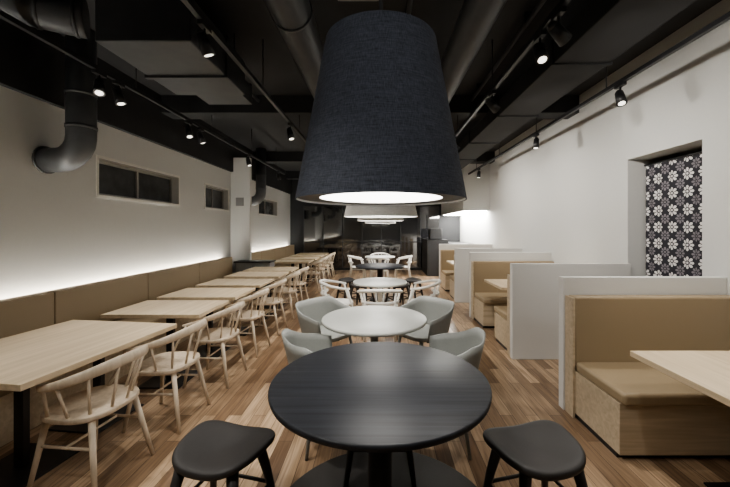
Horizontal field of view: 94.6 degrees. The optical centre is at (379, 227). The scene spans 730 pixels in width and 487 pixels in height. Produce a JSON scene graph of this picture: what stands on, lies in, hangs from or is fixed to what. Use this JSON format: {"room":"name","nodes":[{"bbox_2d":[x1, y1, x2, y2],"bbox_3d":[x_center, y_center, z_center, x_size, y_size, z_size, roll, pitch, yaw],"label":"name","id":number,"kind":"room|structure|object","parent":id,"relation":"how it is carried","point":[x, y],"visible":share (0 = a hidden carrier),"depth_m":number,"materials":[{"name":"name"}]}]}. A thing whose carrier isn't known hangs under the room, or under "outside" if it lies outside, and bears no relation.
{"room":"restaurant","nodes":[
{"label":"restaurant","id":0,"kind":"room"},
{"bbox_2d":[0,86,289,299],"bbox_3d":[-3.350,0.150,5.100,0.200,2.740,14.200,0,0,0],"label":"wall","id":1,"kind":"structure","parent":0,"point":[56,233],"depth_m":3.82,"materials":[{"name":"white paint"}]},
{"bbox_2d":[32,28,97,173],"bbox_3d":[-3.013,-1.224,3.270,0.473,1.392,0.264,0,0,0],"label":"duct","id":2,"kind":"object","parent":1,"relation":"attached to","point":[78,146],"visible":0.96,"depth_m":3.18,"materials":[{"name":"grey metal"}]},
{"bbox_2d":[96,155,179,205],"bbox_3d":[-3.314,-0.595,4.650,0.158,0.490,1.600,0,0,0],"label":"window","id":3,"kind":"structure","parent":1,"relation":"in","point":[113,181],"depth_m":4.55,"materials":[{"name":"glass"}]},
{"bbox_2d":[204,183,228,211],"bbox_3d":[-3.314,-0.595,6.725,0.158,0.490,1.010,0,0,0],"label":"window","id":4,"kind":"structure","parent":1,"relation":"in","point":[213,197],"depth_m":6.81,"materials":[{"name":"glass"}]},
{"bbox_2d":[252,148,265,205],"bbox_3d":[-3.013,-1.219,8.200,0.473,1.402,0.264,0,0,0],"label":"duct","id":5,"kind":"object","parent":1,"relation":"attached to","point":[260,194],"visible":0.77,"depth_m":8.10,"materials":[{"name":"grey metal"}]},
{"bbox_2d":[258,198,276,216],"bbox_3d":[-3.314,-0.595,9.800,0.158,0.490,1.660,0,0,0],"label":"window","id":6,"kind":"structure","parent":1,"relation":"in","point":[266,208],"depth_m":9.95,"materials":[{"name":"glass"}]},
{"bbox_2d":[0,18,291,193],"bbox_3d":[-3.320,-1.575,5.100,0.260,0.710,14.200,0,0,0],"label":"wall","id":7,"kind":"structure","parent":0,"point":[29,66],"depth_m":4.08,"materials":[{"name":"black paint"}]},
{"bbox_2d":[250,84,259,101],"bbox_3d":[-1.750,-1.870,1.475,0.060,0.121,6.750,0,0,0],"label":"conduit","id":8,"kind":"object","parent":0,"point":[253,95],"depth_m":4.67,"materials":[{"name":"black metal"}]},
{"bbox_2d":[0,270,729,486],"bbox_3d":[0.775,1.570,5.100,8.450,0.100,14.600,0,0,0],"label":"floor","id":9,"kind":"structure","parent":0,"point":[523,390],"depth_m":2.58,"materials":[{"name":"brown wood"}]},
{"bbox_2d":[0,320,176,486],"bbox_3d":[-2.226,1.155,2.330,0.980,0.730,1.160,0,0,7],"label":"dining table","id":10,"kind":"object","parent":9,"relation":"on","point":[29,359],"visible":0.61,"depth_m":2.17,"materials":[{"name":"brown wood"}]},
{"bbox_2d":[27,344,154,486],"bbox_3d":[-1.739,1.135,2.077,0.486,0.776,0.573,0,0,6],"label":"armchair","id":11,"kind":"object","parent":9,"relation":"on","point":[89,405],"visible":1,"depth_m":1.95,"materials":[{"name":"brown wood"}]},
{"bbox_2d":[0,257,251,446],"bbox_3d":[-2.914,1.055,2.500,0.668,0.930,8.800,0,0,0],"label":"bench","id":12,"kind":"object","parent":9,"relation":"on","point":[25,313],"visible":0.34,"depth_m":3.42,"materials":[{"name":"beige leather"}]},
{"bbox_2d":[101,300,228,388],"bbox_3d":[-2.100,1.155,3.380,0.900,0.730,0.620,0,0,0],"label":"dining table","id":13,"kind":"object","parent":9,"relation":"on","point":[170,310],"visible":0.65,"depth_m":3.30,"materials":[{"name":"brown wood"}]},
{"bbox_2d":[122,319,210,433],"bbox_3d":[-1.669,1.135,2.699,0.486,0.776,0.573,0,0,2],"label":"armchair","id":14,"kind":"object","parent":9,"relation":"on","point":[162,365],"visible":0.91,"depth_m":2.59,"materials":[{"name":"brown wood"}]},
{"bbox_2d":[157,288,254,356],"bbox_3d":[-2.100,1.155,4.150,0.900,0.730,0.620,0,0,0],"label":"dining table","id":15,"kind":"object","parent":9,"relation":"on","point":[187,293],"visible":0.76,"depth_m":4.06,"materials":[{"name":"brown wood"}]},
{"bbox_2d":[182,301,246,388],"bbox_3d":[-1.629,1.135,3.399,0.486,0.776,0.573,0,0,2],"label":"armchair","id":16,"kind":"object","parent":9,"relation":"on","point":[221,334],"visible":0.91,"depth_m":3.29,"materials":[{"name":"brown wood"}]},
{"bbox_2d":[170,420,274,486],"bbox_3d":[-0.780,1.287,1.665,0.458,0.472,0.378,0,0,14],"label":"stool","id":17,"kind":"object","parent":9,"relation":"on","point":[212,451],"visible":1,"depth_m":1.64,"materials":[{"name":"black wood"}]},
{"bbox_2d":[195,279,273,335],"bbox_3d":[-2.100,1.155,4.950,0.900,0.730,0.620,0,0,0],"label":"dining table","id":18,"kind":"object","parent":9,"relation":"on","point":[216,283],"visible":0.68,"depth_m":4.79,"materials":[{"name":"brown wood"}]},
{"bbox_2d":[231,158,251,273],"bbox_3d":[-3.040,-0.005,7.360,0.420,3.050,0.120,0,0,0],"label":"column","id":19,"kind":"structure","parent":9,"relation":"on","point":[241,176],"depth_m":7.32,"materials":[{"name":"white paint"}]},
{"bbox_2d":[221,288,270,357],"bbox_3d":[-1.629,1.135,4.168,0.486,0.776,0.573,0,0,3],"label":"armchair","id":20,"kind":"object","parent":9,"relation":"on","point":[251,315],"visible":0.85,"depth_m":4.08,"materials":[{"name":"brown wood"}]},
{"bbox_2d":[234,260,275,299],"bbox_3d":[-2.640,1.105,7.120,0.760,0.830,0.360,0,0,0],"label":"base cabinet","id":21,"kind":"object","parent":9,"relation":"on","point":[240,265],"visible":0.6,"depth_m":6.94,"materials":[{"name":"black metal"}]},
{"bbox_2d":[224,272,288,318],"bbox_3d":[-2.100,1.155,5.800,0.900,0.730,0.620,0,0,0],"label":"dining table","id":22,"kind":"object","parent":9,"relation":"on","point":[239,275],"visible":0.68,"depth_m":5.60,"materials":[{"name":"brown wood"}]},
{"bbox_2d":[248,278,287,335],"bbox_3d":[-1.629,1.135,4.970,0.486,0.776,0.573,0,0,1],"label":"armchair","id":23,"kind":"object","parent":9,"relation":"on","point":[273,300],"visible":0.8,"depth_m":4.88,"materials":[{"name":"brown wood"}]},
{"bbox_2d":[242,267,298,308],"bbox_3d":[-2.100,1.155,6.550,0.900,0.730,0.620,0,0,0],"label":"dining table","id":24,"kind":"object","parent":9,"relation":"on","point":[254,269],"visible":0.62,"depth_m":6.41,"materials":[{"name":"brown wood"}]},
{"bbox_2d":[252,245,305,286],"bbox_3d":[-2.914,1.055,9.675,0.668,0.930,4.450,0,0,0],"label":"bench","id":25,"kind":"object","parent":9,"relation":"on","point":[278,253],"visible":0.28,"depth_m":9.73,"materials":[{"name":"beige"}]},
{"bbox_2d":[267,271,299,318],"bbox_3d":[-1.629,1.135,5.819,0.486,0.776,0.573,0,0,3],"label":"armchair","id":26,"kind":"object","parent":9,"relation":"on","point":[287,290],"visible":0.89,"depth_m":5.66,"materials":[{"name":"brown wood"}]},
{"bbox_2d":[275,260,313,292],"bbox_3d":[-2.100,1.155,8.100,0.900,0.730,0.620,0,0,0],"label":"dining table","id":27,"kind":"object","parent":9,"relation":"on","point":[292,262],"visible":0.59,"depth_m":7.94,"materials":[{"name":"brown wood"}]},
{"bbox_2d":[282,266,308,304],"bbox_3d":[-1.629,1.135,6.568,0.486,0.776,0.573,0,0,3],"label":"armchair","id":28,"kind":"object","parent":9,"relation":"on","point":[299,283],"visible":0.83,"depth_m":6.46,"materials":[{"name":"brown wood"}]},
{"bbox_2d":[280,257,319,286],"bbox_3d":[-2.100,1.155,8.900,0.900,0.730,0.620,0,0,0],"label":"dining table","id":29,"kind":"object","parent":9,"relation":"on","point":[285,258],"visible":0.65,"depth_m":8.72,"materials":[{"name":"brown wood"}]},
{"bbox_2d":[281,329,331,460],"bbox_3d":[-0.435,1.149,2.481,0.532,0.748,0.593,0,0,-29],"label":"armchair","id":30,"kind":"object","parent":9,"relation":"on","point":[297,345],"visible":0.2,"depth_m":2.65,"materials":[{"name":"grey fabric"}]},
{"bbox_2d":[289,255,323,281],"bbox_3d":[-2.100,1.155,9.700,0.900,0.730,0.620,0,0,0],"label":"dining table","id":31,"kind":"object","parent":9,"relation":"on","point":[320,256],"visible":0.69,"depth_m":9.67,"materials":[{"name":"brown wood"}]},
{"bbox_2d":[301,259,322,292],"bbox_3d":[-1.629,1.135,8.120,0.486,0.776,0.573,0,0,1],"label":"armchair","id":32,"kind":"object","parent":9,"relation":"on","point":[315,263],"visible":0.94,"depth_m":7.97,"materials":[{"name":"brown wood"}]},
{"bbox_2d":[296,253,328,277],"bbox_3d":[-2.100,1.155,10.500,0.900,0.730,0.620,0,0,0],"label":"dining table","id":33,"kind":"object","parent":9,"relation":"on","point":[313,276],"visible":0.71,"depth_m":10.43,"materials":[{"name":"brown wood"}]},
{"bbox_2d":[308,256,327,286],"bbox_3d":[-1.629,1.135,8.922,0.486,0.776,0.573,0,0,-3],"label":"armchair","id":34,"kind":"object","parent":9,"relation":"on","point":[322,269],"visible":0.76,"depth_m":8.85,"materials":[{"name":"brown wood"}]},
{"bbox_2d":[314,254,331,281],"bbox_3d":[-1.629,1.135,9.721,0.486,0.776,0.573,0,0,-2],"label":"armchair","id":35,"kind":"object","parent":9,"relation":"on","point":[327,265],"visible":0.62,"depth_m":9.64,"materials":[{"name":"brown wood"}]},
{"bbox_2d":[295,296,352,343],"bbox_3d":[-0.562,1.149,3.524,0.532,0.748,0.593,0,0,37],"label":"armchair","id":36,"kind":"object","parent":9,"relation":"on","point":[310,312],"visible":0.46,"depth_m":3.62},
{"bbox_2d":[320,252,335,277],"bbox_3d":[-1.629,1.135,10.521,0.486,0.776,0.573,0,0,-2],"label":"armchair","id":37,"kind":"object","parent":9,"relation":"on","point":[333,253],"visible":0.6,"depth_m":10.41,"materials":[{"name":"brown wood"}]},
{"bbox_2d":[319,279,354,336],"bbox_3d":[-0.636,1.134,4.873,0.498,0.776,0.602,0,0,-11],"label":"armchair","id":38,"kind":"object","parent":9,"relation":"on","point":[348,301],"visible":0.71,"depth_m":4.77,"materials":[{"name":"white paint"}]},
{"bbox_2d":[336,277,359,302],"bbox_3d":[-0.660,1.287,6.950,0.378,0.472,0.458,0,0,-30],"label":"stool","id":39,"kind":"object","parent":9,"relation":"on","point":[347,280],"visible":0.59,"depth_m":7.00,"materials":[{"name":"black wood"}]},
{"bbox_2d":[347,255,365,277],"bbox_3d":[-0.656,1.134,9.294,0.498,0.776,0.602,0,0,-9],"label":"armchair","id":40,"kind":"object","parent":9,"relation":"on","point":[350,262],"visible":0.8,"depth_m":9.10,"materials":[{"name":"white paint"}]},
{"bbox_2d":[350,282,374,304],"bbox_3d":[-0.350,1.287,6.420,0.458,0.472,0.378,0,0,25],"label":"stool","id":41,"kind":"object","parent":9,"relation":"on","point":[352,285],"visible":0.36,"depth_m":6.36,"materials":[{"name":"black wood"}]},
{"bbox_2d":[303,205,439,269],"bbox_3d":[-0.306,0.340,12.165,4.912,2.360,0.069,0,0,0],"label":"wall","id":42,"kind":"structure","parent":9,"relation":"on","point":[326,229],"depth_m":12.15,"materials":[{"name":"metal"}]},
{"bbox_2d":[322,305,426,341],"bbox_3d":[-0.050,1.155,2.980,0.920,0.730,0.920,0,0,0],"label":"round table","id":43,"kind":"object","parent":9,"relation":"on","point":[374,321],"visible":0.67,"depth_m":2.84,"materials":[{"name":"white laminate"}]},
{"bbox_2d":[367,258,389,277],"bbox_3d":[-0.053,1.134,8.743,0.602,0.776,0.498,0,0,5],"label":"armchair","id":44,"kind":"object","parent":9,"relation":"on","point":[368,259],"visible":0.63,"depth_m":8.59,"materials":[{"name":"white paint"}]},
{"bbox_2d":[353,277,406,301],"bbox_3d":[0.000,1.155,5.000,0.800,0.730,0.800,0,0,0],"label":"round table","id":45,"kind":"object","parent":9,"relation":"on","point":[374,282],"visible":0.7,"depth_m":4.88,"materials":[{"name":"white laminate"}]},
{"bbox_2d":[357,289,402,341],"bbox_3d":[0.000,1.134,4.343,0.602,0.776,0.498,0,0,0],"label":"armchair","id":46,"kind":"object","parent":9,"relation":"on","point":[394,303],"visible":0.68,"depth_m":4.15,"materials":[{"name":"white paint"}]},
{"bbox_2d":[355,263,404,301],"bbox_3d":[0.000,1.155,7.100,1.040,0.730,1.040,0,0,0],"label":"round table","id":47,"kind":"object","parent":9,"relation":"on","point":[379,267],"visible":0.75,"depth_m":7.04,"materials":[{"name":"black wood"}]},
{"bbox_2d":[365,255,394,262],"bbox_3d":[0.000,1.155,9.400,0.840,0.730,0.840,0,0,0],"label":"round table","id":48,"kind":"object","parent":9,"relation":"on","point":[369,256],"visible":0.59,"depth_m":9.33,"materials":[{"name":"white laminate"}]},
{"bbox_2d":[371,252,388,276],"bbox_3d":[0.000,1.134,10.087,0.602,0.776,0.498,0,0,0],"label":"armchair","id":49,"kind":"object","parent":9,"relation":"on","point":[378,253],"visible":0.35,"depth_m":10.24,"materials":[{"name":"white paint"}]},
{"bbox_2d":[290,452,476,486],"bbox_3d":[0.020,1.514,1.700,1.220,0.012,1.220,0,0,0],"label":"table base","id":50,"kind":"object","parent":9,"relation":"on","point":[429,472],"visible":0.63,"depth_m":2.06,"materials":[{"name":"black metal"}]},
{"bbox_2d":[268,342,491,486],"bbox_3d":[0.000,1.143,1.755,1.110,0.730,1.110,0,0,0],"label":"round table","id":51,"kind":"object","parent":50,"relation":"on","point":[379,399],"visible":1,"depth_m":1.55,"materials":[{"name":"black wood"}]},
{"bbox_2d":[343,450,416,486],"bbox_3d":[0.000,1.275,2.140,0.458,0.472,0.378,0,0,0],"label":"stool","id":52,"kind":"object","parent":50,"relation":"on","point":[349,458],"visible":0.05,"depth_m":1.97,"materials":[{"name":"black wood"}]},
{"bbox_2d":[385,282,409,304],"bbox_3d":[0.350,1.287,6.420,0.458,0.472,0.378,0,0,-25],"label":"stool","id":53,"kind":"object","parent":9,"relation":"on","point":[407,285],"visible":0.36,"depth_m":6.36,"materials":[{"name":"black wood"}]},
{"bbox_2d":[394,255,412,277],"bbox_3d":[0.656,1.134,9.294,0.498,0.776,0.602,0,0,9],"label":"armchair","id":54,"kind":"object","parent":9,"relation":"on","point":[409,262],"visible":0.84,"depth_m":9.10,"materials":[{"name":"white paint"}]},
{"bbox_2d":[400,277,422,302],"bbox_3d":[0.660,1.287,6.950,0.378,0.472,0.458,0,0,30],"label":"stool","id":55,"kind":"object","parent":9,"relation":"on","point":[410,280],"visible":0.62,"depth_m":7.00,"materials":[{"name":"black wood"}]},
{"bbox_2d":[407,279,440,302],"bbox_3d":[0.636,1.134,4.873,0.498,0.776,0.602,0,0,11],"label":"armchair","id":56,"kind":"object","parent":9,"relation":"on","point":[436,293],"visible":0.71,"depth_m":4.70,"materials":[{"name":"white paint"}]},
{"bbox_2d":[398,296,454,345],"bbox_3d":[0.462,1.149,3.545,0.532,0.748,0.593,0,0,-38],"label":"armchair","id":57,"kind":"object","parent":9,"relation":"on","point":[438,312],"visible":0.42,"depth_m":3.60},
{"bbox_2d":[440,250,453,290],"bbox_3d":[2.219,1.038,8.328,1.353,0.965,0.656,0,0,0],"label":"booth bench","id":58,"kind":"object","parent":9,"relation":"on","point":[447,269],"visible":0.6,"depth_m":8.54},
{"bbox_2d":[422,229,472,275],"bbox_3d":[2.190,0.770,10.650,1.380,1.500,2.800,0,0,0],"label":"counter","id":59,"kind":"object","parent":9,"relation":"on","point":[430,245],"depth_m":10.60,"materials":[{"name":"paint"}]},
{"bbox_2d":[449,275,453,298],"bbox_3d":[2.219,1.038,7.257,1.353,0.965,0.656,0,0,0],"label":"booth bench","id":60,"kind":"object","parent":9,"relation":"on","point":[451,277],"visible":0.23,"depth_m":7.34,"materials":[{"name":"beige wood"}]},
{"bbox_2d":[429,327,485,459],"bbox_3d":[0.498,1.149,2.477,0.532,0.748,0.593,0,0,19],"label":"armchair","id":61,"kind":"object","parent":9,"relation":"on","point":[467,345],"visible":0.26,"depth_m":2.67,"materials":[{"name":"grey fabric"}]},
{"bbox_2d":[439,244,492,286],"bbox_3d":[2.215,0.967,8.697,1.369,1.107,0.075,0,0,0],"label":"wall","id":62,"kind":"structure","parent":9,"relation":"on","point":[441,246],"depth_m":8.66,"materials":[{"name":"white paint"}]},
{"bbox_2d":[454,248,521,302],"bbox_3d":[2.215,0.967,6.887,1.369,1.107,0.075,0,0,0],"label":"wall","id":63,"kind":"structure","parent":9,"relation":"on","point":[461,255],"depth_m":6.85,"materials":[{"name":"white paint"}]},
{"bbox_2d":[484,279,506,289],"bbox_3d":[2.220,1.155,4.830,1.220,0.730,0.740,0,0,0],"label":"table","id":64,"kind":"object","parent":9,"relation":"on","point":[501,284],"visible":0.07,"depth_m":4.88,"materials":[{"name":"brown wood"}]},
{"bbox_2d":[494,274,509,355],"bbox_3d":[2.219,1.038,4.297,1.353,0.965,0.656,0,0,0],"label":"booth bench","id":65,"kind":"object","parent":9,"relation":"on","point":[502,313],"visible":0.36,"depth_m":4.25,"materials":[{"name":"beige wood"}]},
{"bbox_2d":[469,252,550,317],"bbox_3d":[2.215,0.967,5.737,1.369,1.107,0.075,0,0,0],"label":"wall","id":66,"kind":"structure","parent":9,"relation":"on","point":[473,256],"depth_m":5.70,"materials":[{"name":"white paint"}]},
{"bbox_2d":[471,261,553,327],"bbox_3d":[2.219,1.038,5.368,1.353,0.965,0.656,0,0,0],"label":"booth bench","id":67,"kind":"object","parent":9,"relation":"on","point":[484,296],"visible":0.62,"depth_m":5.58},
{"bbox_2d":[483,420,587,486],"bbox_3d":[0.770,1.287,1.665,0.458,0.472,0.378,0,0,-14],"label":"stool","id":68,"kind":"object","parent":9,"relation":"on","point":[544,451],"visible":1,"depth_m":1.64,"materials":[{"name":"black wood"}]},
{"bbox_2d":[510,263,630,358],"bbox_3d":[2.215,0.967,3.928,1.369,1.107,0.075,0,0,0],"label":"wall","id":69,"kind":"structure","parent":9,"relation":"on","point":[534,287],"depth_m":3.89,"materials":[{"name":"white paint"}]},
{"bbox_2d":[559,276,726,409],"bbox_3d":[2.215,0.967,2.847,1.369,1.107,0.075,0,0,0],"label":"wall","id":70,"kind":"structure","parent":9,"relation":"on","point":[568,285],"depth_m":2.81,"materials":[{"name":"white paint"}]},
{"bbox_2d":[565,295,729,456],"bbox_3d":[2.219,1.038,2.478,1.353,0.965,0.656,0,0,0],"label":"booth bench","id":71,"kind":"object","parent":9,"relation":"on","point":[635,409],"visible":0.9,"depth_m":2.63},
{"bbox_2d":[630,351,729,486],"bbox_3d":[2.220,1.155,1.800,1.220,0.730,0.740,0,0,0],"label":"table","id":72,"kind":"object","parent":9,"relation":"on","point":[707,372],"visible":1,"depth_m":1.92,"materials":[{"name":"brown wood"}]},
{"bbox_2d":[290,180,459,254],"bbox_3d":[-0.145,-0.205,12.250,6.610,3.450,0.100,0,0,0],"label":"wall","id":73,"kind":"structure","parent":0,"point":[450,225],"depth_m":12.20,"materials":[{"name":"black paint"}]},
{"bbox_2d":[59,0,721,170],"bbox_3d":[0.775,-1.980,5.100,8.450,0.100,14.600,0,0,0],"label":"ceiling","id":74,"kind":"structure","parent":0,"point":[251,22],"depth_m":3.56,"materials":[{"name":"black paint"}]},
{"bbox_2d":[0,0,89,38],"bbox_3d":[-2.932,-1.610,0.431,0.864,0.318,4.670,0,0,9],"label":"duct","id":75,"kind":"object","parent":74,"relation":"hanging from","point":[67,17],"visible":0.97,"depth_m":2.42,"materials":[{"name":"metal"}]},
{"bbox_2d":[0,10,284,174],"bbox_3d":[-2.500,-1.661,3.450,0.036,0.538,10.700,0,0,0],"label":"track","id":76,"kind":"object","parent":74,"relation":"hanging from","point":[8,18],"visible":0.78,"depth_m":3.08,"materials":[{"name":"black metal"}]},
{"bbox_2d":[92,69,106,96],"bbox_3d":[-2.493,-1.282,2.997,0.094,0.220,0.135,0,0,-24],"label":"track spotlight","id":77,"kind":"object","parent":76,"relation":"hanging from","point":[99,90],"visible":1,"depth_m":2.98,"materials":[{"name":"black metal"}]},
{"bbox_2d":[112,80,126,105],"bbox_3d":[-2.493,-1.284,3.220,0.116,0.217,0.120,0,0,0],"label":"track spotlight","id":78,"kind":"object","parent":76,"relation":"hanging from","point":[119,99],"visible":1,"depth_m":3.19,"materials":[{"name":"black metal"}]},
{"bbox_2d":[185,120,193,138],"bbox_3d":[-2.494,-1.283,4.401,0.101,0.218,0.127,0,0,-28],"label":"track spotlight","id":79,"kind":"object","parent":76,"relation":"hanging from","point":[188,131],"visible":1,"depth_m":4.37,"materials":[{"name":"black metal"}]},
{"bbox_2d":[197,127,205,143],"bbox_3d":[-2.493,-1.283,4.700,0.099,0.218,0.129,0,0,27],"label":"track spotlight","id":80,"kind":"object","parent":76,"relation":"hanging from","point":[200,136],"visible":1,"depth_m":4.67,"materials":[{"name":"black metal"}]},
{"bbox_2d":[246,154,251,165],"bbox_3d":[-2.493,-1.284,6.400,0.116,0.217,0.120,0,0,0],"label":"track spotlight","id":81,"kind":"object","parent":76,"relation":"hanging from","point":[248,161],"visible":1,"depth_m":6.37,"materials":[{"name":"black metal"}]},
{"bbox_2d":[95,0,251,104],"bbox_3d":[-1.730,-1.635,3.175,0.740,0.590,1.450,0,0,0],"label":"air duct","id":82,"kind":"object","parent":74,"relation":"attached to","point":[157,38],"visible":0.91,"depth_m":2.58,"materials":[{"name":"metal"}]},
{"bbox_2d":[181,0,305,142],"bbox_3d":[-1.200,-1.661,3.450,0.036,0.538,10.700,0,0,0],"label":"track","id":83,"kind":"object","parent":74,"relation":"hanging from","point":[189,4],"visible":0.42,"depth_m":2.92,"materials":[{"name":"black metal"}]},
{"bbox_2d":[195,19,215,56],"bbox_3d":[-1.193,-1.282,2.302,0.094,0.219,0.134,0,0,24],"label":"track spotlight","id":84,"kind":"object","parent":83,"relation":"hanging from","point":[206,49],"visible":1,"depth_m":2.27,"materials":[{"name":"black metal"}]},
{"bbox_2d":[287,123,294,140],"bbox_3d":[-1.195,-1.284,4.503,0.104,0.217,0.122,0,0,-29],"label":"track spotlight","id":85,"kind":"object","parent":83,"relation":"hanging from","point":[290,134],"visible":1,"depth_m":4.47,"materials":[{"name":"black metal"}]},
{"bbox_2d":[264,0,323,98],"bbox_3d":[-0.620,-1.520,4.700,0.297,0.297,13.200,0,0,0],"label":"duct","id":86,"kind":"object","parent":74,"relation":"hanging from","point":[295,21],"visible":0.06,"depth_m":2.45,"materials":[{"name":"metal"}]},
{"bbox_2d":[161,95,578,179],"bbox_3d":[-0.145,-1.805,8.300,6.090,0.250,6.800,0,0,0],"label":"ceiling beam","id":87,"kind":"structure","parent":74,"relation":"attached to","point":[191,106],"depth_m":4.90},
{"bbox_2d":[357,218,403,220],"bbox_3d":[0.010,-1.030,6.200,0.860,1.800,0.860,0,0,0],"label":"pendant lamp","id":88,"kind":"object","parent":74,"relation":"hanging from","point":[358,219],"visible":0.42,"depth_m":5.88,"materials":[{"name":"fabric"}]},
{"bbox_2d":[365,221,395,223],"bbox_3d":[0.010,-1.030,9.300,0.860,1.800,0.860,0,0,0],"label":"pendant lamp","id":89,"kind":"object","parent":74,"relation":"hanging from","point":[378,222],"visible":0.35,"depth_m":8.94,"materials":[{"name":"fabric"}]},
{"bbox_2d":[295,0,466,205],"bbox_3d":[0.005,-1.036,1.755,0.870,1.788,0.870,0,0,0],"label":"pendant lamp","id":90,"kind":"object","parent":74,"relation":"hanging from","point":[381,130],"visible":1,"depth_m":1.44,"materials":[{"name":"fabric"}]},
{"bbox_2d":[344,206,417,217],"bbox_3d":[0.010,-1.030,3.950,0.860,1.800,0.860,0,0,0],"label":"pendant lamp","id":91,"kind":"object","parent":74,"relation":"hanging from","point":[351,211],"visible":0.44,"depth_m":3.60,"materials":[{"name":"fabric"}]},
{"bbox_2d":[441,0,506,103],"bbox_3d":[0.692,-1.530,4.550,0.286,0.276,12.901,0,0,0],"label":"duct","id":92,"kind":"object","parent":74,"relation":"hanging from","point":[476,18],"visible":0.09,"depth_m":2.54,"materials":[{"name":"metal"}]},
{"bbox_2d":[470,0,546,101],"bbox_3d":[1.320,-1.875,1.475,0.060,0.111,6.750,0,0,0],"label":"conduit","id":93,"kind":"object","parent":74,"relation":"attached to","point":[528,16],"depth_m":3.25,"materials":[{"name":"black metal"}]},
{"bbox_2d":[455,0,570,136],"bbox_3d":[1.150,-1.661,3.450,0.036,0.538,10.700,0,0,0],"label":"track","id":94,"kind":"object","parent":74,"relation":"hanging from","point":[530,43],"visible":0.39,"depth_m":2.91,"materials":[{"name":"black metal"}]},
{"bbox_2d":[485,90,500,112],"bbox_3d":[1.152,-1.287,3.452,0.170,0.210,0.115,0,0,-40],"label":"track spotlight","id":95,"kind":"object","parent":94,"relation":"hanging from","point":[493,106],"visible":1,"depth_m":3.42,"materials":[{"name":"black metal"}]},
{"bbox_2d":[533,30,548,64],"bbox_3d":[1.151,-1.282,2.413,0.092,0.220,0.134,0,0,0],"label":"track spotlight","id":96,"kind":"object","parent":94,"relation":"hanging from","point":[541,56],"visible":1,"depth_m":2.39,"materials":[{"name":"black metal"}]},
{"bbox_2d":[547,6,571,46],"bbox_3d":[1.154,-1.288,2.174,0.168,0.209,0.128,0,0,0],"label":"track spotlight","id":97,"kind":"object","parent":94,"relation":"hanging from","point":[559,33],"visible":1,"depth_m":2.15,"materials":[{"name":"black metal"}]},
{"bbox_2d":[458,0,695,168],"bbox_3d":[1.800,-1.565,3.405,0.540,0.220,10.790,0,0,0],"label":"duct","id":98,"kind":"object","parent":74,"relation":"hanging from","point":[604,30],"visible":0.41,"depth_m":2.99,"materials":[{"name":"black metal"}]},
{"bbox_2d":[468,11,729,174],"bbox_3d":[2.320,-1.661,3.450,0.036,0.538,10.700,0,0,0],"label":"track","id":99,"kind":"object","parent":74,"relation":"hanging from","point":[726,17],"visible":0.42,"depth_m":3.06,"materials":[{"name":"black metal"}]},
{"bbox_2d":[477,168,480,177],"bbox_3d":[2.314,-1.286,7.900,0.096,0.211,0.120,0,0,0],"label":"track spotlight","id":100,"kind":"object","parent":99,"relation":"hanging from","point":[478,172],"visible":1,"depth_m":7.87,"materials":[{"name":"black metal"}]},
{"bbox_2d":[533,133,538,148],"bbox_3d":[2.314,-1.286,5.000,0.096,0.212,0.120,0,0,0],"label":"track spotlight","id":101,"kind":"object","parent":99,"relation":"hanging from","point":[536,139],"visible":1,"depth_m":4.97,"materials":[{"name":"black metal"}]},
{"bbox_2d":[614,81,627,106],"bbox_3d":[2.314,-1.282,3.244,0.094,0.219,0.133,0,0,0],"label":"track spotlight","id":102,"kind":"object","parent":99,"relation":"hanging from","point":[620,98],"visible":1,"depth_m":3.22,"materials":[{"name":"black metal"}]},
{"bbox_2d":[405,0,412,14],"bbox_3d":[0.250,-1.895,1.475,0.060,0.071,6.750,0,0,0],"label":"conduit","id":103,"kind":"object","parent":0,"point":[409,3],"depth_m":2.84,"materials":[{"name":"black metal"}]},
{"bbox_2d":[460,0,729,294],"bbox_3d":[3.030,-0.205,5.100,0.260,3.450,14.200,0,0,0],"label":"wall","id":104,"kind":"structure","parent":0,"point":[580,196],"depth_m":4.06,"materials":[{"name":"white paint"}]},
{"bbox_2d":[441,164,489,215],"bbox_3d":[2.549,-1.187,10.500,0.698,1.483,3.200,0,0,0],"label":"wall","id":105,"kind":"structure","parent":104,"relation":"attached to","point":[477,189],"depth_m":8.90,"materials":[{"name":"white paint"}]},
{"bbox_2d":[644,151,701,275],"bbox_3d":[3.100,0.079,3.485,0.024,1.642,0.910,0,0,0],"label":"tile panel","id":106,"kind":"object","parent":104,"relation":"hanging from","point":[673,185],"visible":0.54,"depth_m":3.54,"materials":[{"name":"tile"}]},
{"bbox_2d":[650,147,701,162],"bbox_3d":[4.030,0.220,3.500,1.740,2.600,2.000,0,0,0],"label":"trim","id":107,"kind":"structure","parent":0,"point":[698,149],"depth_m":4.40,"materials":[{"name":"black paint"}]}
]}

